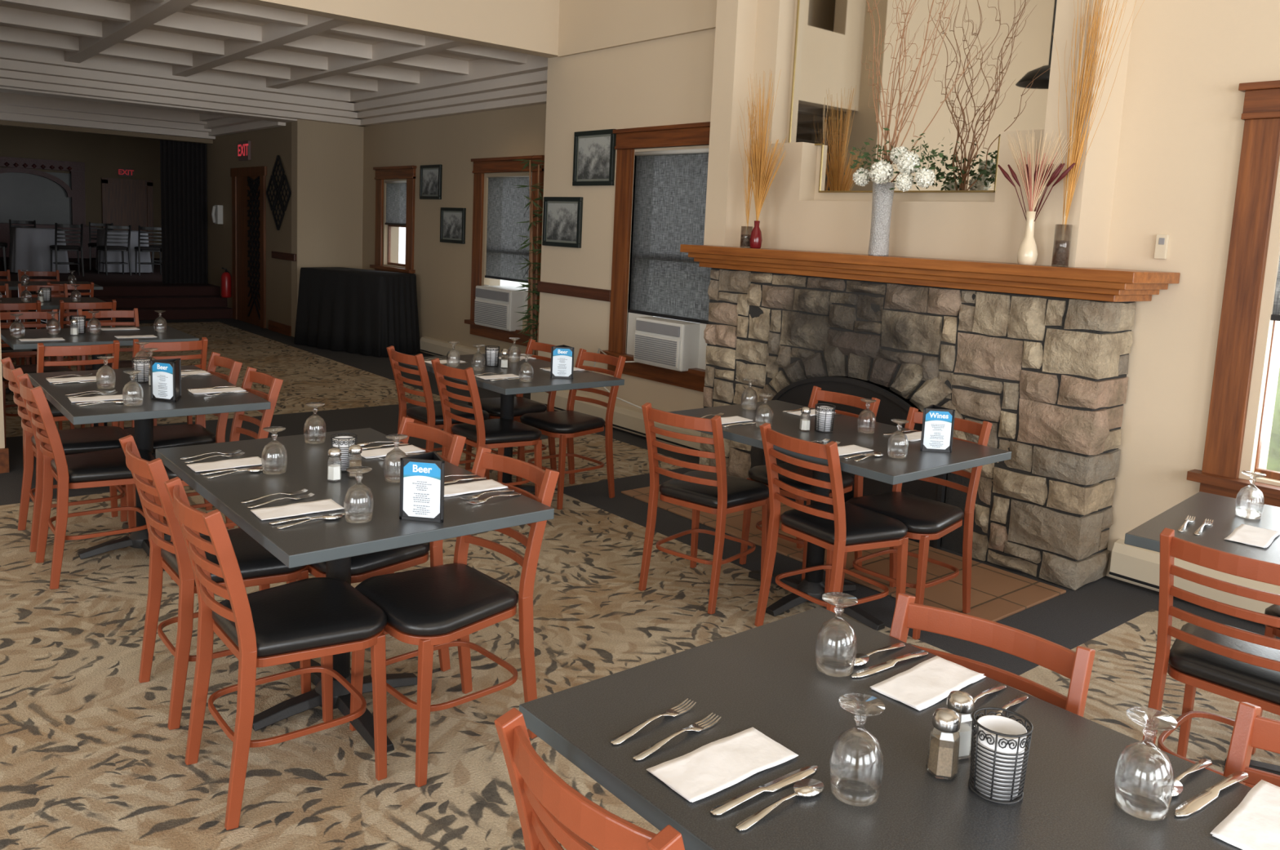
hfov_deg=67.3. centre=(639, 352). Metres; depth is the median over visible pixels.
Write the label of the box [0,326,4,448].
wall pier
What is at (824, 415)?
candle
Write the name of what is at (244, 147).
exit sign
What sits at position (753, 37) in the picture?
wall
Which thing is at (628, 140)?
window
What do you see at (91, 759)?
floor
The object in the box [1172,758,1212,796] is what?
spoon
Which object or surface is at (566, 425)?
dining chair
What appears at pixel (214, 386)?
knife
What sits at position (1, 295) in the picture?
water goblet
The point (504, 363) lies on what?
salt shaker
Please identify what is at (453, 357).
water goblet
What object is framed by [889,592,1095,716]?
dining chair
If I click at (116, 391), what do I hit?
fork
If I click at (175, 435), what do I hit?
dining chair
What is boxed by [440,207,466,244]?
framed picture
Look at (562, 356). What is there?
holder
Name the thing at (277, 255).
trim
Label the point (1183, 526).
fork
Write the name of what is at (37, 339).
napkin
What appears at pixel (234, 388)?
napkin
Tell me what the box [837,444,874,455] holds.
napkin
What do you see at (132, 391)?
water goblet
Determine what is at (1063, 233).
vase
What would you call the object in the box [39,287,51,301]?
candle holder
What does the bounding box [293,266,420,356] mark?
draped table
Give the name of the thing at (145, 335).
napkin
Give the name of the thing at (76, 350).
dining chair
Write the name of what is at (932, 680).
napkin
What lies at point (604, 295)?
trim
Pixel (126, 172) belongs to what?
exit sign
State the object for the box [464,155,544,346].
window
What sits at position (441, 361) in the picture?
napkin
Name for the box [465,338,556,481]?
dining chair
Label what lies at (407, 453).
fork
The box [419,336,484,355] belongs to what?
baseboard
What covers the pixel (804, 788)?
spoon
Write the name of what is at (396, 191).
window shade
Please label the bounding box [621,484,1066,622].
hearth
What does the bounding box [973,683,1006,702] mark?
fork
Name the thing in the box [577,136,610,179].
photograph
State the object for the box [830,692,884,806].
water goblet
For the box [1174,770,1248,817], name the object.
knife
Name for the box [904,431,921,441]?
napkin
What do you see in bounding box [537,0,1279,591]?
wall
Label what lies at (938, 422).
holder
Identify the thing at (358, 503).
water goblet
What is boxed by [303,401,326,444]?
water goblet
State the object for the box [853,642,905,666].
spoon
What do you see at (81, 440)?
dining chair
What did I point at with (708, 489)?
dining chair
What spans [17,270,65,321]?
dining chair
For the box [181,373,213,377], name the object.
fork
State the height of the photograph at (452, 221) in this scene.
0.284 m
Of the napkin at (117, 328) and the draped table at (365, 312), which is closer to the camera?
the napkin at (117, 328)
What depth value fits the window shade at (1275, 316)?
4.07 m
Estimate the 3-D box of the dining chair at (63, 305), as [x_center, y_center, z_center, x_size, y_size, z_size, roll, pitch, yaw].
[-4.362,-0.011,7.546,0.432,0.834,0.505,-3,9,-40]
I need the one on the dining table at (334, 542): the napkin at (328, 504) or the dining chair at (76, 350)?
the napkin at (328, 504)
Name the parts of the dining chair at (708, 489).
leg, backrest, leg, seat frame, seat, leg, leg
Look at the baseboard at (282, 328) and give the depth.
12.62 m
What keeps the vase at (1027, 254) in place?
on the mantel
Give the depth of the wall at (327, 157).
12.24 m
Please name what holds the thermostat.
attached to the wall at (1182, 127)
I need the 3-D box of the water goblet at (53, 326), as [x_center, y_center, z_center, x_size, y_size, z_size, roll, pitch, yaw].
[-3.610,-0.179,5.919,0.077,0.138,0.077,5,7,15]
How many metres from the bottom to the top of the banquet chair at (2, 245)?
0.834 m
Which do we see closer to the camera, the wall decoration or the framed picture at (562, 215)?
the framed picture at (562, 215)
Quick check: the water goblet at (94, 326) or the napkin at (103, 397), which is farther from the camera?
the water goblet at (94, 326)
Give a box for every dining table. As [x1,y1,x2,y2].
[0,280,102,359]
[0,297,106,392]
[0,325,199,426]
[26,364,271,570]
[155,427,554,751]
[400,352,624,491]
[519,606,1252,849]
[667,400,1011,630]
[1124,491,1279,775]
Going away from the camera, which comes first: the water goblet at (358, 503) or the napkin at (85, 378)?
the water goblet at (358, 503)
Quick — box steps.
[0,284,232,322]
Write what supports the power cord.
hanging from the air conditioner at (680, 345)
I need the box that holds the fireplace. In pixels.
[699,267,1136,590]
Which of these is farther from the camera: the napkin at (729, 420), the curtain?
the curtain
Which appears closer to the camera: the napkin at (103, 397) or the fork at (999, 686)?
the fork at (999, 686)
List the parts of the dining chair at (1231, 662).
leg, leg, backrest, seat frame, seat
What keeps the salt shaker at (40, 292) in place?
on the dining table at (54, 304)
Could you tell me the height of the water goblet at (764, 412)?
0.138 m
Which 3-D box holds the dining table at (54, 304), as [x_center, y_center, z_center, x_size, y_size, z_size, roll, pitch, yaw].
[-4.966,-0.044,7.897,1.020,0.748,0.750,-3,9,-40]
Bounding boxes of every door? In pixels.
[101,177,153,257]
[230,166,266,328]
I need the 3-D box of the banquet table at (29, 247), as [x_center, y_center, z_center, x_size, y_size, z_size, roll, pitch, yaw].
[-9.761,-1.659,15.604,0.826,0.700,0.743,-3,9,-40]
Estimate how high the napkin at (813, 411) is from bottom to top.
0.006 m
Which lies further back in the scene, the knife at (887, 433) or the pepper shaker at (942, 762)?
the knife at (887, 433)
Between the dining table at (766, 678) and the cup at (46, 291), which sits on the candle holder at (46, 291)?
the cup at (46, 291)
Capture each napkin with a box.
[18,337,65,341]
[46,376,96,382]
[68,394,122,402]
[101,327,139,330]
[115,334,156,337]
[181,370,210,375]
[186,456,262,471]
[188,386,245,394]
[250,498,344,519]
[360,444,426,458]
[424,360,465,364]
[444,479,507,497]
[475,373,519,379]
[498,355,535,359]
[542,367,583,371]
[645,727,798,802]
[720,415,752,424]
[786,408,835,415]
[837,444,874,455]
[870,655,986,710]
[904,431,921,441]
[1209,779,1279,849]
[1224,523,1279,547]
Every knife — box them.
[52,380,96,384]
[75,400,113,404]
[186,386,237,390]
[200,466,262,475]
[268,512,344,524]
[361,443,408,448]
[444,476,486,484]
[489,377,519,380]
[710,764,817,815]
[722,422,755,426]
[782,407,814,412]
[843,451,881,458]
[850,650,928,678]
[883,429,916,435]
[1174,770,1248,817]
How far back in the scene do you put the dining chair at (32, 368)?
6.41 m
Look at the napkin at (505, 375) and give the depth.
5.07 m
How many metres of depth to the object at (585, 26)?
7.24 m
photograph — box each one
[422,168,438,194]
[443,212,462,239]
[546,203,577,240]
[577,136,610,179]
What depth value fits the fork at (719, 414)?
4.26 m
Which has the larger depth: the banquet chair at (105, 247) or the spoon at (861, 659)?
the banquet chair at (105, 247)
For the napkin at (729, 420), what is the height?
0.006 m
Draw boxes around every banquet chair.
[0,242,7,271]
[8,219,35,230]
[49,222,84,276]
[88,222,113,270]
[97,224,131,275]
[134,225,161,275]
[148,244,161,272]
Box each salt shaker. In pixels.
[37,289,44,302]
[70,319,79,335]
[148,364,151,386]
[326,447,342,481]
[500,350,508,368]
[799,406,810,431]
[946,690,974,759]
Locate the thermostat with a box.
[1154,234,1168,258]
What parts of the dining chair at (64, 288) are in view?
leg, leg, backrest, seat, leg, leg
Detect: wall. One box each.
[0,120,213,143]
[0,125,161,257]
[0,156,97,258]
[206,121,291,328]
[291,119,364,337]
[362,103,546,355]
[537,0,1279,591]
[703,0,1134,267]
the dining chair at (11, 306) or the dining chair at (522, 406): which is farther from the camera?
the dining chair at (11, 306)
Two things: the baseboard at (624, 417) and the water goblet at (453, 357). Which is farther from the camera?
the baseboard at (624, 417)
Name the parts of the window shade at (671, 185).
rail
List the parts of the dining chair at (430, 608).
leg, leg, seat, seat frame, leg, backrest, leg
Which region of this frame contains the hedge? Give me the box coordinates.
[1266,367,1279,471]
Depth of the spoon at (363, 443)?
3.42 m
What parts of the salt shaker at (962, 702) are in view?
glass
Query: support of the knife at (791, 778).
on the dining table at (766, 678)
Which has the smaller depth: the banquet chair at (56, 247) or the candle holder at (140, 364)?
the candle holder at (140, 364)
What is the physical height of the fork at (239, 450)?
0.010 m
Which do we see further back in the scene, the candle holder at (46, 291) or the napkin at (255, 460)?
the candle holder at (46, 291)
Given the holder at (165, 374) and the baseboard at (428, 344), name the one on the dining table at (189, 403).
the holder at (165, 374)
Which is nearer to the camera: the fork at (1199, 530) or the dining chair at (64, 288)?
the fork at (1199, 530)
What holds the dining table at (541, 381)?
on the floor at (91, 759)
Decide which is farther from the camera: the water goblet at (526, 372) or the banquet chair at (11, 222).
the banquet chair at (11, 222)
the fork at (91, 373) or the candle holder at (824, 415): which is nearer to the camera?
the candle holder at (824, 415)
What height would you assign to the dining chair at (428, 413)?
0.834 m
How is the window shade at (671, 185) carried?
attached to the window at (628, 140)
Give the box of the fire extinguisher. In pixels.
[221,266,231,297]
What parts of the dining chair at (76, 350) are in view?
leg, seat, seat frame, backrest, leg, leg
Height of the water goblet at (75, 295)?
0.138 m
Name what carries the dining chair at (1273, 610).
on the floor at (91, 759)
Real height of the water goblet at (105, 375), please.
0.138 m
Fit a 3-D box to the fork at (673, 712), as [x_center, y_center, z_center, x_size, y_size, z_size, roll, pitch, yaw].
[0.023,0.603,1.576,0.024,0.010,0.192,9,10,43]
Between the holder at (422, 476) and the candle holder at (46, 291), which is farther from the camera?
the candle holder at (46, 291)
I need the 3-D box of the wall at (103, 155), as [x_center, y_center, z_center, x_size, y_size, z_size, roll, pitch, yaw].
[-14.184,-3.247,19.270,11.400,3.400,0.200,-3,9,-40]
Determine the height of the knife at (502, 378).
0.007 m
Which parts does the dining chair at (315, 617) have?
leg, backrest, leg, seat frame, seat, leg, leg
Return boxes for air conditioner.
[474,284,528,331]
[626,312,706,371]
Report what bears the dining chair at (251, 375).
on the floor at (91, 759)
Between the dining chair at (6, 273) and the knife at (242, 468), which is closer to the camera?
the knife at (242, 468)
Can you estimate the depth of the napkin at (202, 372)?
4.75 m
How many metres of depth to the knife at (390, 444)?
3.40 m
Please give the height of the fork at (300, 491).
0.010 m
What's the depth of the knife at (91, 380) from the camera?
4.34 m
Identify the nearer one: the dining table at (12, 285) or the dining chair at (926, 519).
the dining chair at (926, 519)
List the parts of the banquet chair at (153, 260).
leg, seat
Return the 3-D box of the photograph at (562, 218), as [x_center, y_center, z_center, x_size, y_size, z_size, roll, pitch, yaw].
[-0.648,-1.083,8.000,0.003,0.304,0.424,-3,9,-40]
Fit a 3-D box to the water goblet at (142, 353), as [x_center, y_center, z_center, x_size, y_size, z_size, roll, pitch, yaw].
[-2.468,0.019,4.773,0.077,0.138,0.077,8,9,38]
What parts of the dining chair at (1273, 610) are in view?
seat, seat frame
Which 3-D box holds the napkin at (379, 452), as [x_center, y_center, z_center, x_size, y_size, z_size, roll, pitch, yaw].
[-0.866,0.343,3.330,0.220,0.006,0.106,-3,9,-40]
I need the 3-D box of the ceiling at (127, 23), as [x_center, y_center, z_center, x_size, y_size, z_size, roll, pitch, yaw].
[-5.559,-2.683,7.082,9.100,0.150,4.670,-3,9,-40]
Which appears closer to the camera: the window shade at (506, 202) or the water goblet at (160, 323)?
the water goblet at (160, 323)
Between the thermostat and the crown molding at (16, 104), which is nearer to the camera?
the thermostat
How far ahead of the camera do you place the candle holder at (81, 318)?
6.01 m
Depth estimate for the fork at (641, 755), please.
1.53 m
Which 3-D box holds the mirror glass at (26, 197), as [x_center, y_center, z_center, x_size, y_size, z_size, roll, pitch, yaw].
[-12.950,-3.242,20.094,1.850,1.100,0.040,-3,9,-40]
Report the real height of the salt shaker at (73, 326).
0.100 m
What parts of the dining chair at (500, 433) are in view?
leg, backrest, leg, seat frame, seat, leg, leg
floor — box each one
[0,257,212,284]
[0,318,1279,849]
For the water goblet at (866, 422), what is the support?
on the dining table at (917, 464)
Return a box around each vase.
[737,79,768,248]
[744,68,786,248]
[840,0,986,256]
[997,128,1075,265]
[1051,0,1142,266]
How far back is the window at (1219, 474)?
4.13 m
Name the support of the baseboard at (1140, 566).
attached to the wall at (1182, 127)
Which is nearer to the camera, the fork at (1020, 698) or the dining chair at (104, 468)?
the fork at (1020, 698)
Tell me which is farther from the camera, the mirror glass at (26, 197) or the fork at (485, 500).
the mirror glass at (26, 197)
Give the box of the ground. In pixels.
[500,279,655,316]
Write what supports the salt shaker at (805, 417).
on the dining table at (917, 464)
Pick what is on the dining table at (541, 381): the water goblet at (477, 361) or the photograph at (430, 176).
the water goblet at (477, 361)
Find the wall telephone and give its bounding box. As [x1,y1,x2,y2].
[211,204,222,224]
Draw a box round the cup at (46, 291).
[42,288,49,298]
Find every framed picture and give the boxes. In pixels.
[419,164,442,199]
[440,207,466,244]
[542,196,582,248]
[572,128,616,186]
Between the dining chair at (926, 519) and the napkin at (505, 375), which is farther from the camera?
the napkin at (505, 375)
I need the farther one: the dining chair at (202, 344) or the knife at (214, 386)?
the dining chair at (202, 344)
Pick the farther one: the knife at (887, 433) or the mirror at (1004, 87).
the mirror at (1004, 87)
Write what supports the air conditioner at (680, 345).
in the window at (628, 140)
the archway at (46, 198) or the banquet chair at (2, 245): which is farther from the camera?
the archway at (46, 198)
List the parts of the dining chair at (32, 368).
leg, seat frame, backrest, seat, leg, leg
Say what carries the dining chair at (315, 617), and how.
on the floor at (91, 759)
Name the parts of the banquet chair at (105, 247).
leg, leg, seat, seat frame, backrest, leg, leg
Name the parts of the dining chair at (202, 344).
leg, backrest, leg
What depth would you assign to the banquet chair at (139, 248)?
16.14 m
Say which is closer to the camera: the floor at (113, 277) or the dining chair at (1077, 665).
the dining chair at (1077, 665)
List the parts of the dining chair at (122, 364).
leg, backrest, seat, leg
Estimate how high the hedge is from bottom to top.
1.977 m
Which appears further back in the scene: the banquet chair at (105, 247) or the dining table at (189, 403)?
the banquet chair at (105, 247)
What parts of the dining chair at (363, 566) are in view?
seat frame, seat, backrest, leg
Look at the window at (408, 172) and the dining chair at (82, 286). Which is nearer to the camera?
the dining chair at (82, 286)
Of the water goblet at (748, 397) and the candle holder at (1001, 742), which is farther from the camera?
the water goblet at (748, 397)
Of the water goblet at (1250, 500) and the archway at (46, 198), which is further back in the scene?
the archway at (46, 198)
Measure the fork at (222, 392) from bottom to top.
0.010 m
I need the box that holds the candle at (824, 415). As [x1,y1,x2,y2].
[816,405,833,431]
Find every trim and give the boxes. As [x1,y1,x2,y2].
[0,41,547,126]
[271,251,296,261]
[537,281,610,302]
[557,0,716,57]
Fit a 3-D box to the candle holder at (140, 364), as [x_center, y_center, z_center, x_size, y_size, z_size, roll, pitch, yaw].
[-2.307,0.081,4.458,0.084,0.109,0.084,3,7,5]
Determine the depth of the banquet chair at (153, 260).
16.91 m
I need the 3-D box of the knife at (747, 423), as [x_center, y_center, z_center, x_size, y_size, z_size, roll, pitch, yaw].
[0.433,0.305,4.109,0.215,0.007,0.023,-3,9,-38]
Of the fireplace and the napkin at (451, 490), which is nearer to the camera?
the napkin at (451, 490)
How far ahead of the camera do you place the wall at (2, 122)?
13.64 m
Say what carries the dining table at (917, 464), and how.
on the floor at (91, 759)
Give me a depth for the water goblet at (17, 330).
5.70 m
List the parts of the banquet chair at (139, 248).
leg, leg, seat, seat frame, backrest, leg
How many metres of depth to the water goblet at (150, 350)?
4.56 m
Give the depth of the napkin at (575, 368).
5.45 m
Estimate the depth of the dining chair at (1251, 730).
1.56 m
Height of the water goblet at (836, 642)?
0.138 m
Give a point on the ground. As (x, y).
(503, 282)
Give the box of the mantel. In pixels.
[680,244,1180,302]
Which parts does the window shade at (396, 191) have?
rail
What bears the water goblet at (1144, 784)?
on the dining table at (766, 678)
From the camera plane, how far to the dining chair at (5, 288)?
8.43 m
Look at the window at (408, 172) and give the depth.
11.80 m
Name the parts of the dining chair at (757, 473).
leg, leg, seat frame, seat, leg, backrest, leg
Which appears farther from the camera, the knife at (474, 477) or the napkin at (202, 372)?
the napkin at (202, 372)
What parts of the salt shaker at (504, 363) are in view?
glass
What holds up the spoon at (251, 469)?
on the dining table at (334, 542)
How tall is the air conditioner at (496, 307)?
0.415 m
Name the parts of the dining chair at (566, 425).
leg, leg, seat, leg, seat frame, backrest, leg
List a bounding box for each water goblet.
[0,284,2,302]
[9,313,25,337]
[20,270,30,284]
[20,284,31,302]
[46,311,60,334]
[67,270,76,284]
[70,284,80,302]
[87,311,101,333]
[96,355,115,388]
[122,369,143,406]
[133,341,149,359]
[142,347,158,359]
[153,310,166,332]
[261,426,287,474]
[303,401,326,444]
[343,466,373,523]
[383,433,407,482]
[446,341,460,367]
[471,344,484,370]
[507,337,520,362]
[518,353,533,382]
[741,377,757,409]
[755,393,773,427]
[815,591,857,676]
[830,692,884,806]
[857,398,876,433]
[887,418,909,458]
[1114,706,1177,820]
[1235,470,1266,519]
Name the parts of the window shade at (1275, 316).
rail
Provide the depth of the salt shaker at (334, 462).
2.93 m
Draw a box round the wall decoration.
[266,155,291,230]
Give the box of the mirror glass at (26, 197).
[0,172,71,224]
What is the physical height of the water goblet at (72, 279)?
0.138 m
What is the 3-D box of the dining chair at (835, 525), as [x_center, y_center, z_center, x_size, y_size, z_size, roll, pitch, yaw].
[0.750,0.705,3.772,0.505,0.834,0.432,-2,9,-35]
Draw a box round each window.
[369,165,416,273]
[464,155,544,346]
[600,121,710,391]
[1186,80,1279,506]
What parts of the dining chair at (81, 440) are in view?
backrest, leg, seat frame, leg, seat, leg, leg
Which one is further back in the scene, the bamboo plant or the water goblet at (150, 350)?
the bamboo plant
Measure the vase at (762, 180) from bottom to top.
1.051 m
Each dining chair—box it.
[0,269,18,322]
[0,283,19,364]
[0,300,40,387]
[0,309,74,446]
[0,356,135,551]
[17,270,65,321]
[17,283,79,370]
[17,373,164,589]
[22,340,119,485]
[40,281,93,359]
[49,299,116,366]
[76,307,156,427]
[118,337,208,429]
[119,434,311,729]
[120,351,242,528]
[148,366,283,579]
[164,476,386,830]
[286,416,466,671]
[349,446,559,786]
[386,345,489,479]
[431,357,542,497]
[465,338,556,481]
[494,707,684,849]
[515,348,626,509]
[638,402,769,613]
[739,386,879,580]
[754,422,908,626]
[840,406,992,639]
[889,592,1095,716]
[1142,527,1279,787]
[1222,702,1279,786]
[1251,604,1279,754]
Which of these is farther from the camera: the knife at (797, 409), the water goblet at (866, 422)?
the knife at (797, 409)
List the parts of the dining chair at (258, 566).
leg, backrest, leg, seat, seat frame, leg, leg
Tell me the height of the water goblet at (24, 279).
0.138 m
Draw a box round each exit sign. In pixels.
[118,168,133,177]
[238,140,250,160]
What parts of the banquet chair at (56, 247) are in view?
leg, leg, seat, seat frame, backrest, leg, leg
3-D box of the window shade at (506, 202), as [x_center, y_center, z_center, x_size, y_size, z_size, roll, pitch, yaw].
[-1.351,-1.285,9.896,0.040,1.090,0.950,-3,9,-40]
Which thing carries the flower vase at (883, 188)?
on the mantel
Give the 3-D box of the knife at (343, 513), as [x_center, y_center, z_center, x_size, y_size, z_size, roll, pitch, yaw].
[-0.874,0.439,2.558,0.215,0.007,0.023,-2,9,-35]
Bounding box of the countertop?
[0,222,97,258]
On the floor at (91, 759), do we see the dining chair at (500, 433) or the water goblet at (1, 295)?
the dining chair at (500, 433)
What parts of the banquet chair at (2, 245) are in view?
seat, leg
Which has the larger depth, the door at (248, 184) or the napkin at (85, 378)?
the door at (248, 184)
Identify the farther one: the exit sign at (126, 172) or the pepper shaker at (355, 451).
the exit sign at (126, 172)
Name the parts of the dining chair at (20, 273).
backrest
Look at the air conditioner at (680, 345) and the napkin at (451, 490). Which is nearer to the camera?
the napkin at (451, 490)
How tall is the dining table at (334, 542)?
0.748 m
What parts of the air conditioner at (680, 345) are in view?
control panel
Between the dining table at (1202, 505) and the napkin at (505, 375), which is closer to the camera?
the dining table at (1202, 505)
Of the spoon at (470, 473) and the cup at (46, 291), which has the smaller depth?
the spoon at (470, 473)
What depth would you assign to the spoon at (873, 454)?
3.60 m
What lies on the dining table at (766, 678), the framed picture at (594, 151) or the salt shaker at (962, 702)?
the salt shaker at (962, 702)
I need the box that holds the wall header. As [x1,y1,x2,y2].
[232,0,559,57]
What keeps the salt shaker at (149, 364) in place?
on the dining table at (189, 403)
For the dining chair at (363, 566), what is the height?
0.834 m
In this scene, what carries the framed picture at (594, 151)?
attached to the wall at (1182, 127)
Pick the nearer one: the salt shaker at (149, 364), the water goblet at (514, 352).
the salt shaker at (149, 364)
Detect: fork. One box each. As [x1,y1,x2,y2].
[45,373,92,378]
[65,389,115,395]
[67,391,118,397]
[180,448,240,459]
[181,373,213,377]
[184,451,244,462]
[203,391,248,395]
[240,488,307,502]
[247,492,315,507]
[379,453,422,459]
[459,488,515,499]
[466,493,521,503]
[474,372,503,376]
[610,697,696,744]
[632,712,721,760]
[700,413,724,417]
[811,438,830,442]
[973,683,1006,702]
[993,693,1028,715]
[1177,515,1195,531]
[1193,518,1213,534]
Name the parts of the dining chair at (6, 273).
backrest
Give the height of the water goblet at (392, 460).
0.138 m
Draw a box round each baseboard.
[0,447,8,473]
[268,320,291,336]
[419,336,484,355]
[530,390,701,450]
[1109,538,1279,613]
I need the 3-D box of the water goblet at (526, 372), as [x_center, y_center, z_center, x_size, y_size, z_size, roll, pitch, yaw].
[-0.590,0.081,4.988,0.077,0.138,0.077,4,7,8]
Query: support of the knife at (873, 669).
on the dining table at (766, 678)
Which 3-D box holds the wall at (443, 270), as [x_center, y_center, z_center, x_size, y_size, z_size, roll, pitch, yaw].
[-1.907,-1.485,10.680,0.200,3.200,5.149,-3,9,-40]
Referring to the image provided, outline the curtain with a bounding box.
[160,139,208,283]
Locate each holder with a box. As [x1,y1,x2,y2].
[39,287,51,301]
[71,315,85,333]
[131,356,151,382]
[150,358,181,402]
[329,432,357,471]
[399,450,444,522]
[484,345,499,366]
[550,344,574,378]
[814,403,835,432]
[920,404,955,452]
[968,706,1033,804]
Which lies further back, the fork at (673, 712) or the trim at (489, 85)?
the trim at (489, 85)
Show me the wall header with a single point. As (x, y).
(531, 27)
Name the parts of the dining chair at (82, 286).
seat, backrest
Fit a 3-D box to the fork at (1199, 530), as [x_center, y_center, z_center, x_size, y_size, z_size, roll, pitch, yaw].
[1.678,0.519,2.866,0.024,0.010,0.192,9,9,40]
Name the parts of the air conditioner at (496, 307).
control panel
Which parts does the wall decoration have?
diamond panel, diamond panel, diamond panel, diamond panel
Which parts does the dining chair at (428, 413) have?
leg, backrest, leg, seat frame, seat, leg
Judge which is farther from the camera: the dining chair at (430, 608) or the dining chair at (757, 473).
the dining chair at (757, 473)
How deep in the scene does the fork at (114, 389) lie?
4.12 m
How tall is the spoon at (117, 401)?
0.010 m
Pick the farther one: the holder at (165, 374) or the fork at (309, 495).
the holder at (165, 374)
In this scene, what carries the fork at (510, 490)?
on the dining table at (334, 542)
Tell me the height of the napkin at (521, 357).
0.006 m
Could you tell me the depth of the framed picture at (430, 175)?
11.06 m
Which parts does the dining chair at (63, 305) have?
leg, backrest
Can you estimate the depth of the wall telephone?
14.30 m
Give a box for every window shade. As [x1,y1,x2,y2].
[384,180,406,226]
[484,175,529,283]
[627,148,711,324]
[1270,257,1279,320]
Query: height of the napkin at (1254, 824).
0.006 m
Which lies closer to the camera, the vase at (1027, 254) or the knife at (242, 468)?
the knife at (242, 468)
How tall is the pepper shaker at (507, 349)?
0.100 m
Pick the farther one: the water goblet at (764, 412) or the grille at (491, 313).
the grille at (491, 313)
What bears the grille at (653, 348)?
attached to the air conditioner at (680, 345)
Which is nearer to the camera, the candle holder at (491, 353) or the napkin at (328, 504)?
the napkin at (328, 504)
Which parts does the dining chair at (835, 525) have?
leg, backrest, leg, leg, seat frame, seat, leg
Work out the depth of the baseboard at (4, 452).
5.53 m
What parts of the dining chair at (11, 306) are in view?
seat, seat frame, backrest, leg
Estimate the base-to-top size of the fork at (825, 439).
0.010 m
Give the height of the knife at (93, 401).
0.007 m
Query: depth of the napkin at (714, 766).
1.46 m
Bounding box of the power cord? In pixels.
[592,347,642,408]
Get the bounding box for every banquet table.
[8,226,70,272]
[95,229,152,272]
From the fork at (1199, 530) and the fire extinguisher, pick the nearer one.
the fork at (1199, 530)
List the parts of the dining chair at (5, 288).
backrest, leg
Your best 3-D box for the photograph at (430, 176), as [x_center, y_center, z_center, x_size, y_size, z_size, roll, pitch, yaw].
[-2.410,-1.957,11.074,0.003,0.284,0.384,-3,9,-40]
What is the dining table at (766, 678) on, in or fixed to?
on the floor at (91, 759)
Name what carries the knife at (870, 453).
on the dining table at (917, 464)
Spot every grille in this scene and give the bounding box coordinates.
[474,298,509,328]
[633,332,679,368]
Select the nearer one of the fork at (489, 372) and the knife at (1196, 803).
the knife at (1196, 803)
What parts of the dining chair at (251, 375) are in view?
seat, seat frame, backrest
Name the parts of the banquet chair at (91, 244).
leg, seat, backrest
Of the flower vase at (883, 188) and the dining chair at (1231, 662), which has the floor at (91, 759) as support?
the dining chair at (1231, 662)
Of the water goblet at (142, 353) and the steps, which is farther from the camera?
the steps
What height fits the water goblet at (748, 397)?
0.138 m
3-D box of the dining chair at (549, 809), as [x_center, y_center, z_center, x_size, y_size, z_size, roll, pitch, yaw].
[0.070,0.961,1.486,0.505,0.834,0.432,-3,9,-40]
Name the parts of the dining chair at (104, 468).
backrest, leg, leg, seat frame, seat, leg, leg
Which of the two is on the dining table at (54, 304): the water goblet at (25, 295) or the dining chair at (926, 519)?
the water goblet at (25, 295)
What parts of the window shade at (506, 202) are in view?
rail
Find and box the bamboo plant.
[514,158,544,355]
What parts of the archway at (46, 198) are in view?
carved frame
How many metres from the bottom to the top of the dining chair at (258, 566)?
0.834 m
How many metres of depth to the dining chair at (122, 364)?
6.81 m
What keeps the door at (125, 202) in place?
in the wall at (103, 155)
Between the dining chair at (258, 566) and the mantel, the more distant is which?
the mantel
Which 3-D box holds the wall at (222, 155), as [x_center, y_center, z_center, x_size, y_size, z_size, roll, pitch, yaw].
[-5.514,-2.030,13.650,0.200,3.200,3.699,-3,9,-40]
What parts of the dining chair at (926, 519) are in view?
leg, leg, seat, leg, seat frame, backrest, leg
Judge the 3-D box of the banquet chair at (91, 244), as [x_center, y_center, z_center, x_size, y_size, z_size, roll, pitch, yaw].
[-9.543,-1.878,17.060,0.432,0.834,0.505,-2,8,-31]
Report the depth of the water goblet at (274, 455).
2.98 m
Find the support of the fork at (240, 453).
on the dining table at (334, 542)
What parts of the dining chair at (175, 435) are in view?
leg, seat, leg, backrest, leg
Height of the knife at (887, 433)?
0.007 m
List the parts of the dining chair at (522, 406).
leg, seat, seat frame, backrest, leg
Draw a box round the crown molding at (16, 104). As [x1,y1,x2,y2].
[0,86,297,139]
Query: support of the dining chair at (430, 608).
on the floor at (91, 759)
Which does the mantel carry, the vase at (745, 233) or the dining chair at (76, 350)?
the vase at (745, 233)
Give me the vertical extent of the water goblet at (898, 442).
0.138 m
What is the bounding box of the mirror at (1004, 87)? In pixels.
[788,0,1057,192]
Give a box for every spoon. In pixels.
[79,400,123,405]
[206,467,262,478]
[276,513,342,528]
[355,440,401,446]
[444,473,477,476]
[735,778,823,831]
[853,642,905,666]
[854,453,884,461]
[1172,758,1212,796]
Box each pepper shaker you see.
[347,444,362,477]
[501,348,508,365]
[925,707,960,779]
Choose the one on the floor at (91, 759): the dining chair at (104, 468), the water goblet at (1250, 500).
the dining chair at (104, 468)
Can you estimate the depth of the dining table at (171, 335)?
5.92 m
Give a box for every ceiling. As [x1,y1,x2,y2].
[0,0,526,92]
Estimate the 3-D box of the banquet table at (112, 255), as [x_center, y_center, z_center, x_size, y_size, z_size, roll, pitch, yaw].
[-8.951,-1.754,16.660,0.826,0.700,0.743,-3,9,-40]
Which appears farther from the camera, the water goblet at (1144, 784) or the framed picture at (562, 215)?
the framed picture at (562, 215)
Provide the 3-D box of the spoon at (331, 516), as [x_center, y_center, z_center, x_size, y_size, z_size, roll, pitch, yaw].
[-0.865,0.442,2.525,0.177,0.010,0.037,-4,10,-43]

